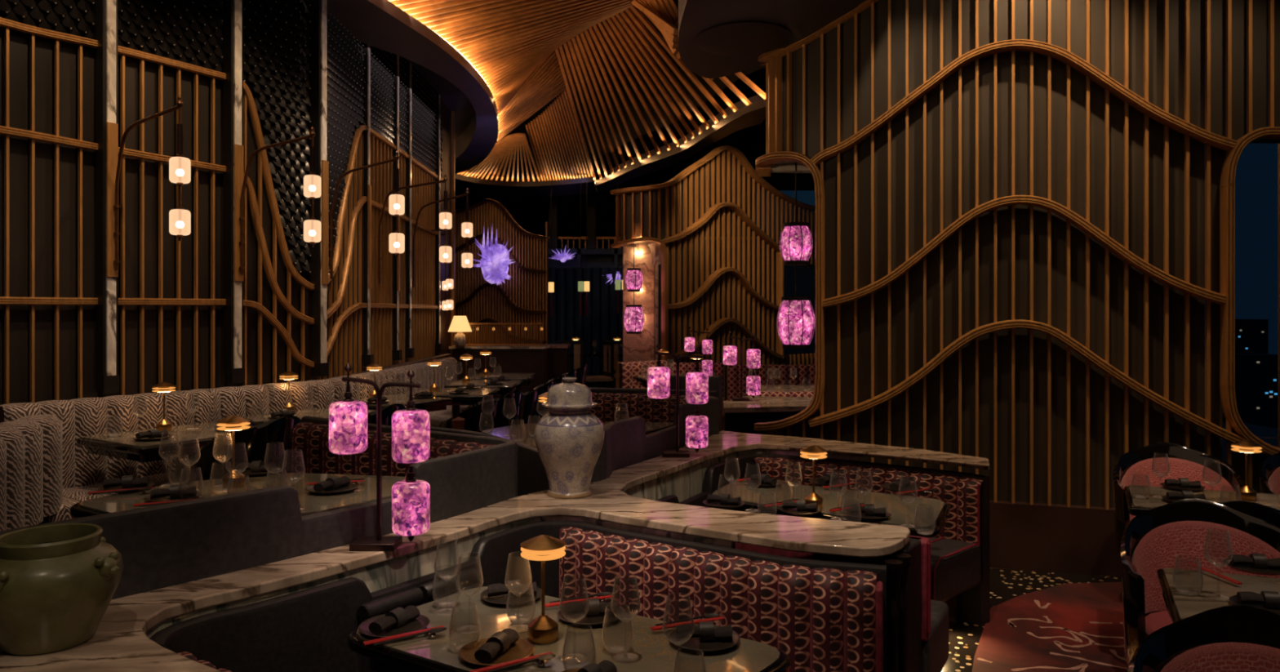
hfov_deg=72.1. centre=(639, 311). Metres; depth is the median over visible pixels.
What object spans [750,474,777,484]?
napkin
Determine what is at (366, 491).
dining table
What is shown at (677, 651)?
glass
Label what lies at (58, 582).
pot
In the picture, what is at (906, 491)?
chopsticks
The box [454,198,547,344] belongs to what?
wall
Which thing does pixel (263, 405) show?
glass
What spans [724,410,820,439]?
bench
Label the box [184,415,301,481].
tub chair
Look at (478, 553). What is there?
bowl
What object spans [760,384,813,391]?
countertop
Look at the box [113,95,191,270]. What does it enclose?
wall lamp
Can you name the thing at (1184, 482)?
roll
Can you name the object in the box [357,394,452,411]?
dining table
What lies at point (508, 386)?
dining table
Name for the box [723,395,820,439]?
countertop
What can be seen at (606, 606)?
glass
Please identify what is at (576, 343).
dining chair
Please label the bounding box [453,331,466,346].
vase
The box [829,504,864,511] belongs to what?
chopsticks
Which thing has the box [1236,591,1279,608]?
roll
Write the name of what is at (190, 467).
glass
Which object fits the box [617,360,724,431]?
bench
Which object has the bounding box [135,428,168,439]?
roll
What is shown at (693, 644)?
plate
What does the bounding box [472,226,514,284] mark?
sculpture
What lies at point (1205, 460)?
wine glass
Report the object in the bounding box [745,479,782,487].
plate
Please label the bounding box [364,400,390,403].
plate
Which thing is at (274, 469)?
glass
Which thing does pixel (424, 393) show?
roll
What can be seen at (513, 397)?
wine glass
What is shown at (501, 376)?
roll
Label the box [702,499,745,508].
plate
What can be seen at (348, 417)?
lamp
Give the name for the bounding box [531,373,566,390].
tub chair
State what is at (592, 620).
plate
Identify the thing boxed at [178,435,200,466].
bowl
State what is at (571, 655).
wine glass
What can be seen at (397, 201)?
wall lamp
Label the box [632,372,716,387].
dining table
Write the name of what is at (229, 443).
wine glass
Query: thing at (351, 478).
spoon
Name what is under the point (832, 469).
bowl
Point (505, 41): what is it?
ceiling
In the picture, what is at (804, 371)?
bench
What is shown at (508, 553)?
bowl
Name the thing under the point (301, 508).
wine glass
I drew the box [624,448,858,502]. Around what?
bench
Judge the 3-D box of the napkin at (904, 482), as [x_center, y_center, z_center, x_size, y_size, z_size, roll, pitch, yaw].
[1.317,0.871,4.460,0.056,0.054,0.150,0,0,38]
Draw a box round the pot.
[0,523,124,655]
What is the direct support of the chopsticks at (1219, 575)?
on the dining table at (1180, 606)
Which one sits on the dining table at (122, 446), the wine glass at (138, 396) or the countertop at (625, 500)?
the wine glass at (138, 396)
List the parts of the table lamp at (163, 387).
stem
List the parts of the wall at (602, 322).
post, post, handrail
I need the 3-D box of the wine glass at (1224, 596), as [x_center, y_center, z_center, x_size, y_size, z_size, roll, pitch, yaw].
[1.822,0.793,2.772,0.078,0.212,0.078,0,0,-18]
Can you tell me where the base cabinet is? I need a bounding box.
[544,343,570,381]
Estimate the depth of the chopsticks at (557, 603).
2.69 m
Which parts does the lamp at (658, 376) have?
lamp shade, arm, arm, lamp shade, lamp shade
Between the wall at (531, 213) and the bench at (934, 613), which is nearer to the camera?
the bench at (934, 613)
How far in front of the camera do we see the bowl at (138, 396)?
5.06 m
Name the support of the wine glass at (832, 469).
on the dining table at (902, 513)
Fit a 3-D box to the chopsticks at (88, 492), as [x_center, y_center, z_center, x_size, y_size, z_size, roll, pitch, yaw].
[-1.990,0.685,3.374,0.220,0.011,0.018,0,0,-20]
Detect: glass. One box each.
[106,416,123,436]
[132,395,147,434]
[158,431,180,486]
[167,454,191,484]
[178,435,200,490]
[178,466,204,498]
[185,392,199,429]
[206,410,222,431]
[209,462,233,493]
[212,432,232,487]
[225,443,248,475]
[226,475,251,493]
[250,404,264,421]
[263,441,286,474]
[264,469,288,488]
[281,449,305,510]
[432,566,460,607]
[434,538,460,612]
[448,604,480,650]
[455,553,483,630]
[479,412,493,432]
[481,395,494,431]
[502,397,516,436]
[504,553,532,626]
[506,581,535,624]
[509,418,525,441]
[559,576,589,659]
[562,626,595,671]
[601,605,633,653]
[610,575,640,658]
[662,595,694,645]
[672,650,706,671]
[717,473,735,497]
[723,457,740,483]
[744,462,761,511]
[757,491,777,513]
[774,480,793,505]
[785,461,802,488]
[829,469,847,519]
[840,485,858,512]
[840,497,861,522]
[854,467,873,494]
[897,474,917,527]
[914,504,935,534]
[1130,472,1151,498]
[1151,453,1169,497]
[1172,555,1203,595]
[1202,459,1222,485]
[1204,528,1233,598]
[1219,484,1241,502]
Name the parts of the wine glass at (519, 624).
stem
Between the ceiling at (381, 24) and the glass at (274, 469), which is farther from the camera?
the ceiling at (381, 24)
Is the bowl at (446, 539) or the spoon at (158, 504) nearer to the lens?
the bowl at (446, 539)
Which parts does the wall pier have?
pier trim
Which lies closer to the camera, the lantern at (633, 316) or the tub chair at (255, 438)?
the tub chair at (255, 438)
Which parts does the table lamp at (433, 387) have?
stem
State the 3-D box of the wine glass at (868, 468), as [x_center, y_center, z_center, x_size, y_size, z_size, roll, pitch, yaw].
[0.983,0.793,3.861,0.078,0.212,0.078,0,0,-36]
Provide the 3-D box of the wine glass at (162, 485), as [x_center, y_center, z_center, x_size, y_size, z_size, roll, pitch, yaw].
[-1.900,0.594,3.555,0.078,0.212,0.078,0,0,40]
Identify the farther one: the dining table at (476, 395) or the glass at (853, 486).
the dining table at (476, 395)
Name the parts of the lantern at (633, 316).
cord, lamp shade, lamp shade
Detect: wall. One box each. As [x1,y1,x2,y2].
[0,0,444,404]
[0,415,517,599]
[454,190,751,248]
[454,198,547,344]
[547,158,815,379]
[610,145,815,416]
[754,0,1279,509]
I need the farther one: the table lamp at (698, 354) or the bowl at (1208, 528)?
the table lamp at (698, 354)
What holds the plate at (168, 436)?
on the dining table at (122, 446)
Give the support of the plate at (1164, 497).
on the dining table at (1136, 506)
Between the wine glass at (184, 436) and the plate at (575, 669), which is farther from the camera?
the wine glass at (184, 436)
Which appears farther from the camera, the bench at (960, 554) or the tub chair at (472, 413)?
the tub chair at (472, 413)
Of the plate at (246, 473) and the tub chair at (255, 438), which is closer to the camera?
the plate at (246, 473)
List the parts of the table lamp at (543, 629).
stem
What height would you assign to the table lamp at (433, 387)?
0.286 m
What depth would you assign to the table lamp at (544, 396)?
4.58 m
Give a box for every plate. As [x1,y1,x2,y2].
[97,481,154,493]
[131,434,172,440]
[143,491,203,502]
[238,466,279,475]
[266,413,298,418]
[305,483,358,494]
[358,613,430,638]
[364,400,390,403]
[413,395,435,398]
[448,391,470,394]
[458,637,534,666]
[461,386,480,389]
[480,583,541,605]
[484,382,503,384]
[491,377,511,380]
[556,601,623,626]
[561,666,617,671]
[667,624,740,652]
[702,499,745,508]
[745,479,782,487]
[777,505,822,515]
[808,477,847,485]
[844,509,891,519]
[880,482,919,491]
[1160,482,1204,491]
[1161,495,1208,502]
[1222,558,1279,575]
[1229,595,1279,615]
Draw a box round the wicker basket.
[451,416,465,430]
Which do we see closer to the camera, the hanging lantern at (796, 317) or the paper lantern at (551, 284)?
the hanging lantern at (796, 317)
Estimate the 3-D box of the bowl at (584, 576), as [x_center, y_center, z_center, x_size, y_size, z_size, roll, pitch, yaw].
[-0.170,0.747,2.280,0.078,0.118,0.078,0,0,-25]
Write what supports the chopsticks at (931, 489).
on the dining table at (902, 513)
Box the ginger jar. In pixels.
[533,377,604,498]
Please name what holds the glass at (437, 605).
on the dining table at (651, 651)
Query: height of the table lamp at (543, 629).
0.286 m
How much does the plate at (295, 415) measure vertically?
0.013 m
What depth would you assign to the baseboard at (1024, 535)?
5.57 m
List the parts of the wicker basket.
lid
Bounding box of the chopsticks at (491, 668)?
[469,651,552,671]
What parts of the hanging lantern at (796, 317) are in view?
cord, lamp shade, lamp shade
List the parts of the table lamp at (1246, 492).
stem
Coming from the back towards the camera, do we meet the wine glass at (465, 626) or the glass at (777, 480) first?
the glass at (777, 480)
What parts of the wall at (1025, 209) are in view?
panel, panel, panel, panel, opening frame, opening frame, panel, panel, panel, panel, rail, opening frame, panel, panel, panel, panel, panel, panel, panel, panel, panel, panel, panel, panel, rail, rail, panel, rail, panel, panel, panel, panel, panel, panel, panel, panel, panel, panel, panel, panel, panel, panel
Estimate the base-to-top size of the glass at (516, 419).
0.115 m
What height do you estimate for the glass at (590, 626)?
0.115 m
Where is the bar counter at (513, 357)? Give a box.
[448,322,550,397]
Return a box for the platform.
[588,377,726,431]
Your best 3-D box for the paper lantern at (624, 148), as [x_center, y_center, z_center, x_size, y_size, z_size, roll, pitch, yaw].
[-0.275,-1.981,15.900,0.100,4.019,0.098,0,0,0]
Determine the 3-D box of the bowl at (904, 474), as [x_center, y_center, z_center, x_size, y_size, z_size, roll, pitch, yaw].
[1.124,0.747,3.692,0.078,0.118,0.078,0,0,34]
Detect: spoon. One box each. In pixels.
[92,487,151,494]
[138,499,190,506]
[312,478,364,482]
[373,626,446,646]
[488,653,555,671]
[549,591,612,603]
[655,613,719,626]
[764,498,799,505]
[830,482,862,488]
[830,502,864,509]
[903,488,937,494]
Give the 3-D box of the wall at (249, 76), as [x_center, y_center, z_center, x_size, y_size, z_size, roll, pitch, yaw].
[-3.603,-1.150,5.548,1.654,5.600,10.867,0,0,20]
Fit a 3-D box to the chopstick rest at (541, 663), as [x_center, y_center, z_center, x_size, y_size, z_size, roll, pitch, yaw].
[-0.258,0.892,2.247,0.025,0.015,0.048,0,0,-42]
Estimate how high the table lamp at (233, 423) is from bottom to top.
0.286 m
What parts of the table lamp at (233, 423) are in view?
stem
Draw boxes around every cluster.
[551,246,575,262]
[601,271,622,283]
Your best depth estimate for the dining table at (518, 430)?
5.19 m
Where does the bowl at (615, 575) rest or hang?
on the wine glass at (623, 654)
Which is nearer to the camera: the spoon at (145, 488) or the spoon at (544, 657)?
the spoon at (544, 657)
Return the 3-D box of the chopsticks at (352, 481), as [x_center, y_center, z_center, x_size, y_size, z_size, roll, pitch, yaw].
[-1.223,0.685,3.535,0.220,0.011,0.018,0,0,-11]
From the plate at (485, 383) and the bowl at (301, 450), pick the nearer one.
the bowl at (301, 450)
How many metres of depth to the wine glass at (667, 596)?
2.12 m
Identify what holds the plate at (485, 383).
on the dining table at (508, 386)
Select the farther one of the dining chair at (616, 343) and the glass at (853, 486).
the dining chair at (616, 343)
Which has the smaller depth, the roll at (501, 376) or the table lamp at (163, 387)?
the table lamp at (163, 387)
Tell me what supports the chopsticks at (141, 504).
on the chopstick rest
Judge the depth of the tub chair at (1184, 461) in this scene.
5.07 m
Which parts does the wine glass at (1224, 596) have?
stem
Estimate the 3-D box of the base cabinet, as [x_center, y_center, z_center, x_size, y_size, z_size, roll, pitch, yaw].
[-1.156,0.950,12.180,0.356,1.000,0.560,0,0,0]
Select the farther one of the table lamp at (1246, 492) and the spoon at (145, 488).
the table lamp at (1246, 492)
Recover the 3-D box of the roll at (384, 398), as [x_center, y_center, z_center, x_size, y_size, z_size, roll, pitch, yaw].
[-2.019,0.671,6.761,0.056,0.054,0.150,0,0,32]
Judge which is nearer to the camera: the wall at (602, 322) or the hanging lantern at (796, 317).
the hanging lantern at (796, 317)
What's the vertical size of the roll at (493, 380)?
0.054 m
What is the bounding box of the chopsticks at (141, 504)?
[133,498,195,506]
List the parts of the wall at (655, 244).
panel, panel, panel, panel, marble panel, opening frame, panel, panel, panel, opening frame, panel, panel, panel, panel, panel, panel, panel, panel, rail, panel, panel, rail, rail, rail, panel, panel, panel, panel, panel, panel, panel, panel, panel, panel, panel, panel, opening frame, panel, panel, panel, panel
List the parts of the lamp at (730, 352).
lamp shade, arm, arm, lamp shade, lamp shade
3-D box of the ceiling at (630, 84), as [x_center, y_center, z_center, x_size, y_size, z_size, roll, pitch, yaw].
[-0.916,-2.989,12.841,4.988,1.122,8.276,0,0,0]
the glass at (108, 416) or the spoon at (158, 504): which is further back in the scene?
the glass at (108, 416)
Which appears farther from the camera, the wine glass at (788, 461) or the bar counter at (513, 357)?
the bar counter at (513, 357)
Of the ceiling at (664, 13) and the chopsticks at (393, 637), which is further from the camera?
the ceiling at (664, 13)
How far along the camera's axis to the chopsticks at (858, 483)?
4.48 m
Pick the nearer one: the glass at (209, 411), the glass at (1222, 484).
the glass at (1222, 484)
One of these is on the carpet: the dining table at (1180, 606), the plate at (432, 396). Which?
the dining table at (1180, 606)
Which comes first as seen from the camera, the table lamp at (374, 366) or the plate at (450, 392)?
the table lamp at (374, 366)
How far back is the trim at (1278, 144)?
5.61 m
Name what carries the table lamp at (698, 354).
on the dining table at (642, 380)
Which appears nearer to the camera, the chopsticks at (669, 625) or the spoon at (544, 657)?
the spoon at (544, 657)
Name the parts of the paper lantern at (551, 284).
lamp shade, cord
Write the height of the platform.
0.200 m
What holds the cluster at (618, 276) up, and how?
attached to the wall at (602, 322)
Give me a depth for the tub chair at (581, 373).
9.50 m
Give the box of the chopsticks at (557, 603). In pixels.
[545,595,614,607]
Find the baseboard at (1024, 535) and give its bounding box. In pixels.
[990,499,1121,577]
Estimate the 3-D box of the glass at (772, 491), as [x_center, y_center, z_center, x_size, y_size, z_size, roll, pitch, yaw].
[0.552,0.842,3.821,0.084,0.115,0.084,0,0,44]
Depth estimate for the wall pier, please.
11.45 m
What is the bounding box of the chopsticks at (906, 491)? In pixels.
[897,488,931,493]
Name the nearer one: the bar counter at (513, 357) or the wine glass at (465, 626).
the wine glass at (465, 626)
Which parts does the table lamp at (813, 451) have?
stem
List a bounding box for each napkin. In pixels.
[564,597,616,617]
[675,621,732,641]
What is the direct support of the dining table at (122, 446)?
on the platform
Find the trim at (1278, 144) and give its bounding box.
[1277,143,1279,445]
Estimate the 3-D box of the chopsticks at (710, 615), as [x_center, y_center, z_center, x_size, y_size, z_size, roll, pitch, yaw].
[0.139,0.883,2.525,0.201,0.014,0.034,0,0,-20]
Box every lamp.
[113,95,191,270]
[151,382,176,431]
[216,414,250,488]
[239,126,320,275]
[279,371,298,411]
[328,151,404,278]
[328,362,430,551]
[366,363,382,398]
[377,173,452,284]
[412,187,472,287]
[426,358,441,391]
[431,229,453,315]
[440,233,448,315]
[448,315,471,346]
[460,353,472,382]
[480,349,491,375]
[520,534,565,644]
[538,391,547,402]
[647,342,708,457]
[658,348,668,366]
[684,326,712,372]
[690,353,702,359]
[723,331,760,400]
[800,444,827,507]
[1231,439,1262,500]
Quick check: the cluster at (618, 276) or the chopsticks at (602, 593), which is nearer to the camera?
the chopsticks at (602, 593)
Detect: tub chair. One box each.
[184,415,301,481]
[367,403,407,426]
[440,390,525,430]
[523,380,553,423]
[524,368,577,392]
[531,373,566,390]
[561,364,587,384]
[1113,441,1244,554]
[1120,497,1279,665]
[1127,605,1279,671]
[1154,500,1279,527]
[1259,452,1279,493]
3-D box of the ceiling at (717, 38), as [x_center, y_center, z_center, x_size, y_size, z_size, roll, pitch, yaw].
[0.434,-2.450,5.292,1.650,1.267,2.824,0,0,34]
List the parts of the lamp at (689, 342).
lamp shade, lamp shade, lamp shade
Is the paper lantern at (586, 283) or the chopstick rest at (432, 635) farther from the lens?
the paper lantern at (586, 283)
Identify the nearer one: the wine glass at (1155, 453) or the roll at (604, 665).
the roll at (604, 665)
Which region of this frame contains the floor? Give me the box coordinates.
[941,422,1277,671]
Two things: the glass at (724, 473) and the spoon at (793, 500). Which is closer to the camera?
the spoon at (793, 500)
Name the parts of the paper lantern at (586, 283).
lamp shade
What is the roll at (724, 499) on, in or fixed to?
on the plate at (714, 504)
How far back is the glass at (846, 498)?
3.67 m
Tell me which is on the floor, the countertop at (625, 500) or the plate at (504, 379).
the countertop at (625, 500)
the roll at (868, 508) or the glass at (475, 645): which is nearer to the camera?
the glass at (475, 645)
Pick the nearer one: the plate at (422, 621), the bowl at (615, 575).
the bowl at (615, 575)
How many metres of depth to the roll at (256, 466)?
3.79 m
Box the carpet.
[971,582,1128,671]
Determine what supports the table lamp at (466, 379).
on the dining table at (508, 386)
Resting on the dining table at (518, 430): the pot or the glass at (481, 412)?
the glass at (481, 412)
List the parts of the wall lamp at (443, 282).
lamp shade, lamp shade, drop rod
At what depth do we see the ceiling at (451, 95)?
10.84 m
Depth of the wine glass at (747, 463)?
3.98 m
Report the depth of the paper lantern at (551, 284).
15.50 m
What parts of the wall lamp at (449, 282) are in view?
arm, drop rod, lamp shade, lamp shade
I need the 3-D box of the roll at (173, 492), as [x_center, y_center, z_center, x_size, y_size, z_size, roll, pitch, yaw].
[-1.737,0.671,3.277,0.150,0.054,0.056,0,0,-29]
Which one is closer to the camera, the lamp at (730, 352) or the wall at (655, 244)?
the lamp at (730, 352)
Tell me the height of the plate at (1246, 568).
0.013 m
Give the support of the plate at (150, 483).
on the dining table at (366, 491)
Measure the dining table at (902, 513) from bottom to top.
0.750 m
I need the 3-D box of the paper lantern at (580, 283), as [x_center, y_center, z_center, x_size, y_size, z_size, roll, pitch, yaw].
[-1.049,-1.962,15.600,0.100,4.056,0.098,0,0,0]
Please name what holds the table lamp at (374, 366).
on the dining table at (431, 404)
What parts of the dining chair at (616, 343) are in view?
rail, panel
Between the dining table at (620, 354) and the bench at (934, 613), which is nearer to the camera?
the bench at (934, 613)
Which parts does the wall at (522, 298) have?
panel, panel, panel, panel, panel, rail, rail, rail, panel, rail, panel, panel, panel, panel, panel, panel, panel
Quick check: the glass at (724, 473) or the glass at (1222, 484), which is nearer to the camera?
the glass at (1222, 484)
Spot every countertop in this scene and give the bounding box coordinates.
[0,430,989,671]
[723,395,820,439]
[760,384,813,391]
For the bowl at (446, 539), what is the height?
0.118 m
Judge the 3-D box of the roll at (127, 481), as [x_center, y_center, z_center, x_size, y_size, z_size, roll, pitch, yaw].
[-2.024,0.671,3.468,0.150,0.054,0.056,0,0,-20]
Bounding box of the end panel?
[813,536,922,671]
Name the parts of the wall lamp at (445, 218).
drop rod, lamp shade, lamp shade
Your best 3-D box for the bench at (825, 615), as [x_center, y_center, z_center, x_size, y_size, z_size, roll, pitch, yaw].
[-0.264,1.248,2.595,1.435,0.805,1.883,0,0,35]
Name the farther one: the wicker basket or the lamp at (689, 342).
the lamp at (689, 342)
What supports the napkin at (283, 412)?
on the plate at (295, 415)
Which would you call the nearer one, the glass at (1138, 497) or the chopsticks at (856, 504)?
the chopsticks at (856, 504)
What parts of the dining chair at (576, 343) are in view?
rail, panel, post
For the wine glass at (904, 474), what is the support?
on the dining table at (902, 513)
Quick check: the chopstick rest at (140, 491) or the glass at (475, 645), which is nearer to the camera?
the glass at (475, 645)
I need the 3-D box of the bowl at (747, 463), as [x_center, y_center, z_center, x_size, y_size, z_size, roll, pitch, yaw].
[0.511,0.747,3.983,0.078,0.118,0.078,0,0,-14]
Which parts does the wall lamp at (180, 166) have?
lamp shade, lamp shade, drop rod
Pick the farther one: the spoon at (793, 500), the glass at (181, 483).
the spoon at (793, 500)
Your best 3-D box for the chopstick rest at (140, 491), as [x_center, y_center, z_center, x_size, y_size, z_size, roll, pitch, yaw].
[-1.920,0.692,3.391,0.025,0.015,0.048,0,0,-30]
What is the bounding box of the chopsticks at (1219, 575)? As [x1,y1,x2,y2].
[1187,562,1242,584]
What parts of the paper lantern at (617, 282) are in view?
lamp shade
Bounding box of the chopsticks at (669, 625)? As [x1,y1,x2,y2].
[650,616,724,631]
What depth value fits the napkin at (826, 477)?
4.58 m
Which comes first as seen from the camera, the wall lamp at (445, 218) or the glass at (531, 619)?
the glass at (531, 619)
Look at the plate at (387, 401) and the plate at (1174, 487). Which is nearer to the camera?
the plate at (1174, 487)
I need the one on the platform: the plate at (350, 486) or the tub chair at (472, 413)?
the tub chair at (472, 413)
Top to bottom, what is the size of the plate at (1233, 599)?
0.013 m
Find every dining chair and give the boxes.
[555,340,583,371]
[585,341,613,387]
[608,340,622,387]
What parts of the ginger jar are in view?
lid, lid knob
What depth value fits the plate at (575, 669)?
2.18 m
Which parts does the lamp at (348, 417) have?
lamp shade, arm, arm, lamp shade, lamp shade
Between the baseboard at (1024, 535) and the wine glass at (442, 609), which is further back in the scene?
the baseboard at (1024, 535)
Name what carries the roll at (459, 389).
on the plate at (450, 392)
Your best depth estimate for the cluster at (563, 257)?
18.83 m
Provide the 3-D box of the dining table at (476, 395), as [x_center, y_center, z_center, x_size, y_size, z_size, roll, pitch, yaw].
[-1.627,1.075,7.778,0.680,0.750,0.720,0,0,0]
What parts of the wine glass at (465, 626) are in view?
stem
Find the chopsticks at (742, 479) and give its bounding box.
[735,475,772,481]
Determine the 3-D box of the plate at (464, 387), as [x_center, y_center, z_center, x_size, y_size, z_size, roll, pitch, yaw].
[-1.547,0.691,8.018,0.196,0.013,0.196,0,0,0]
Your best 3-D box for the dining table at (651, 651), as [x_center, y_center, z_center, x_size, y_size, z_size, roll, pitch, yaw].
[-0.216,1.275,2.412,1.153,0.750,0.606,0,0,33]
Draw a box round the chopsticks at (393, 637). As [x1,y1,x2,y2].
[363,625,444,645]
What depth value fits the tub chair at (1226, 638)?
2.26 m
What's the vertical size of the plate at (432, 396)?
0.013 m
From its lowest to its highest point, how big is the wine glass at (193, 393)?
0.212 m
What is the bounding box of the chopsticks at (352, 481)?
[306,480,364,484]
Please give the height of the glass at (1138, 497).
0.115 m
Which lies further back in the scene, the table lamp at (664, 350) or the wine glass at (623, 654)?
the table lamp at (664, 350)
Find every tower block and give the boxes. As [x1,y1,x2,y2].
[1235,319,1268,353]
[1235,353,1277,428]
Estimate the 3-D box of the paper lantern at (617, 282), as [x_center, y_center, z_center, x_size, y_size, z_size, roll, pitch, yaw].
[-0.395,-1.979,15.800,0.100,4.022,0.098,0,0,0]
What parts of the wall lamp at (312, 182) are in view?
lamp shade, lamp shade, drop rod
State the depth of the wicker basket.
5.87 m
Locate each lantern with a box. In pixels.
[548,142,554,316]
[577,102,583,315]
[583,280,589,315]
[615,280,620,313]
[622,147,625,289]
[623,243,644,333]
[777,162,814,348]
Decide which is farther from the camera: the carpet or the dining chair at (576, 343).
the dining chair at (576, 343)
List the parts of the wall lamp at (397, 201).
drop rod, lamp shade, lamp shade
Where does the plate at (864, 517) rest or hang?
on the dining table at (902, 513)
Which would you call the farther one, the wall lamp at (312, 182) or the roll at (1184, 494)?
the wall lamp at (312, 182)
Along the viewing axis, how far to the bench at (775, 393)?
8.71 m
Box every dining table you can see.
[70,472,404,518]
[76,422,251,483]
[243,407,376,426]
[346,586,791,671]
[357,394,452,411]
[412,387,500,416]
[444,379,524,394]
[469,373,537,396]
[480,422,673,448]
[595,351,654,356]
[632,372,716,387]
[707,480,950,537]
[1124,484,1279,515]
[1156,568,1279,623]
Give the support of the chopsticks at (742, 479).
on the dining table at (902, 513)
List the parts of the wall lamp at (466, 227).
lamp shade, lamp shade, drop rod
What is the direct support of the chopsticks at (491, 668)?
on the chopstick rest at (541, 663)
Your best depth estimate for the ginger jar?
3.77 m
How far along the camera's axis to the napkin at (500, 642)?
2.29 m
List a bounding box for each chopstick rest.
[137,489,145,493]
[423,632,435,638]
[532,659,544,666]
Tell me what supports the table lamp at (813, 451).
on the dining table at (902, 513)
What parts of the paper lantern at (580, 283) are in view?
lamp shade, cord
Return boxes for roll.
[102,475,149,488]
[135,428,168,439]
[150,484,196,499]
[235,460,275,472]
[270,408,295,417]
[313,475,351,492]
[367,395,386,402]
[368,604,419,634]
[414,391,432,396]
[454,386,464,392]
[466,382,475,387]
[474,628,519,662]
[487,579,536,597]
[489,377,497,383]
[497,374,505,379]
[577,659,617,671]
[706,493,741,505]
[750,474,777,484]
[782,499,817,511]
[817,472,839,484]
[849,503,885,515]
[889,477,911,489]
[1164,477,1200,488]
[1166,490,1205,499]
[1228,553,1279,568]
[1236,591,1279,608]
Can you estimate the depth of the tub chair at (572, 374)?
8.70 m
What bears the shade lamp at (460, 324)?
on the bar counter at (513, 357)
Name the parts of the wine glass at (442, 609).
stem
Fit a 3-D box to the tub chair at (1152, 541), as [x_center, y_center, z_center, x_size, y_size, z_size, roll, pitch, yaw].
[2.182,1.208,3.332,0.645,0.886,0.628,0,0,21]
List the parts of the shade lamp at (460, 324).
lamp shade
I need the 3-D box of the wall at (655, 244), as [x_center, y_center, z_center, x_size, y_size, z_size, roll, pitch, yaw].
[1.440,-0.383,12.612,4.236,3.866,0.885,0,0,-33]
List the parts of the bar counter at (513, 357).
drawer, rail, drawer, rail, drawer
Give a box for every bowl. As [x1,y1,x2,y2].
[132,395,147,416]
[158,431,180,461]
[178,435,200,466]
[185,392,199,412]
[212,432,232,462]
[281,449,305,483]
[434,538,460,581]
[455,553,483,596]
[504,553,532,595]
[559,576,589,622]
[610,575,640,622]
[744,462,761,489]
[829,469,847,496]
[897,474,917,503]
[1151,453,1169,477]
[1204,528,1233,567]
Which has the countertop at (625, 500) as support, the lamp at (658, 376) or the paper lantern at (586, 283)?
the lamp at (658, 376)
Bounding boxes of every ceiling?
[326,0,765,196]
[387,0,633,112]
[402,57,474,139]
[454,0,1226,190]
[457,4,765,183]
[631,0,713,79]
[678,0,865,78]
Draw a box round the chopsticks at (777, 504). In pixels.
[763,500,796,507]
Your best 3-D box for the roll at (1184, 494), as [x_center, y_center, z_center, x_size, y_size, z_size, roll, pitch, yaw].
[2.579,0.871,4.160,0.150,0.054,0.056,0,0,17]
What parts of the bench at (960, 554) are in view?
seat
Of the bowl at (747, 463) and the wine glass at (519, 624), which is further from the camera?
the bowl at (747, 463)
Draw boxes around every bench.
[0,353,469,531]
[149,520,886,671]
[430,386,719,496]
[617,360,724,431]
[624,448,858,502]
[656,453,990,627]
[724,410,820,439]
[728,364,815,399]
[734,535,948,671]
[748,391,813,397]
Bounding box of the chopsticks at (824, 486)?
[822,482,860,488]
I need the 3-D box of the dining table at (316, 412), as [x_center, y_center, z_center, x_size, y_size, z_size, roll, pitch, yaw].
[-2.298,1.075,6.058,0.680,0.750,0.840,0,0,32]
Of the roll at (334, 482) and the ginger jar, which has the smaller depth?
the roll at (334, 482)
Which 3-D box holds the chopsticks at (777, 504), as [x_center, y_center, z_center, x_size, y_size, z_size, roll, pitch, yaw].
[0.662,0.885,4.065,0.220,0.011,0.018,0,0,-29]
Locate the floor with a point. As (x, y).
(1006, 584)
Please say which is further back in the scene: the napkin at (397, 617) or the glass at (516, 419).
the glass at (516, 419)
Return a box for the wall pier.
[436,101,454,417]
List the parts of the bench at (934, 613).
seat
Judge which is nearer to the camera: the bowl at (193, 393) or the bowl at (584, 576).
the bowl at (584, 576)
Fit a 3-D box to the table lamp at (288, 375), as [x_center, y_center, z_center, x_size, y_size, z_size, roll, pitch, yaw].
[-2.458,0.556,6.160,0.126,0.286,0.126,0,0,0]
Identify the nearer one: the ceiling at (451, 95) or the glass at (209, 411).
the glass at (209, 411)
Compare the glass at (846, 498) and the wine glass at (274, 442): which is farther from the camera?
the glass at (846, 498)
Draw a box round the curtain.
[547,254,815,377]
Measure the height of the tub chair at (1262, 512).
0.886 m
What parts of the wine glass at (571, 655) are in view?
stem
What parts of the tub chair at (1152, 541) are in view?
seat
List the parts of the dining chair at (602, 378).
seat, post, panel, rail, rail, panel, post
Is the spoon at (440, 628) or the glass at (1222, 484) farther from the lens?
the glass at (1222, 484)
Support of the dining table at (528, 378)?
on the platform
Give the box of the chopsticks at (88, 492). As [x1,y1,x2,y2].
[87,487,153,494]
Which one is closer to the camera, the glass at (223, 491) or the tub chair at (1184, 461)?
the glass at (223, 491)
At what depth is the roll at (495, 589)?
2.75 m
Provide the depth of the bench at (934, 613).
3.38 m
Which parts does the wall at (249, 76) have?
panel, panel, panel, panel, panel, panel, bronze plate, panel, panel, panel, panel, panel, rail, panel, rail, rail, panel, bronze plate, panel, panel, panel, panel, panel, panel, bronze plate, panel, panel, panel, panel, panel, panel, panel, panel, bronze plate, panel, panel, panel, panel, bronze plate, panel, panel, panel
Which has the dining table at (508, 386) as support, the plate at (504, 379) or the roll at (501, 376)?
the plate at (504, 379)

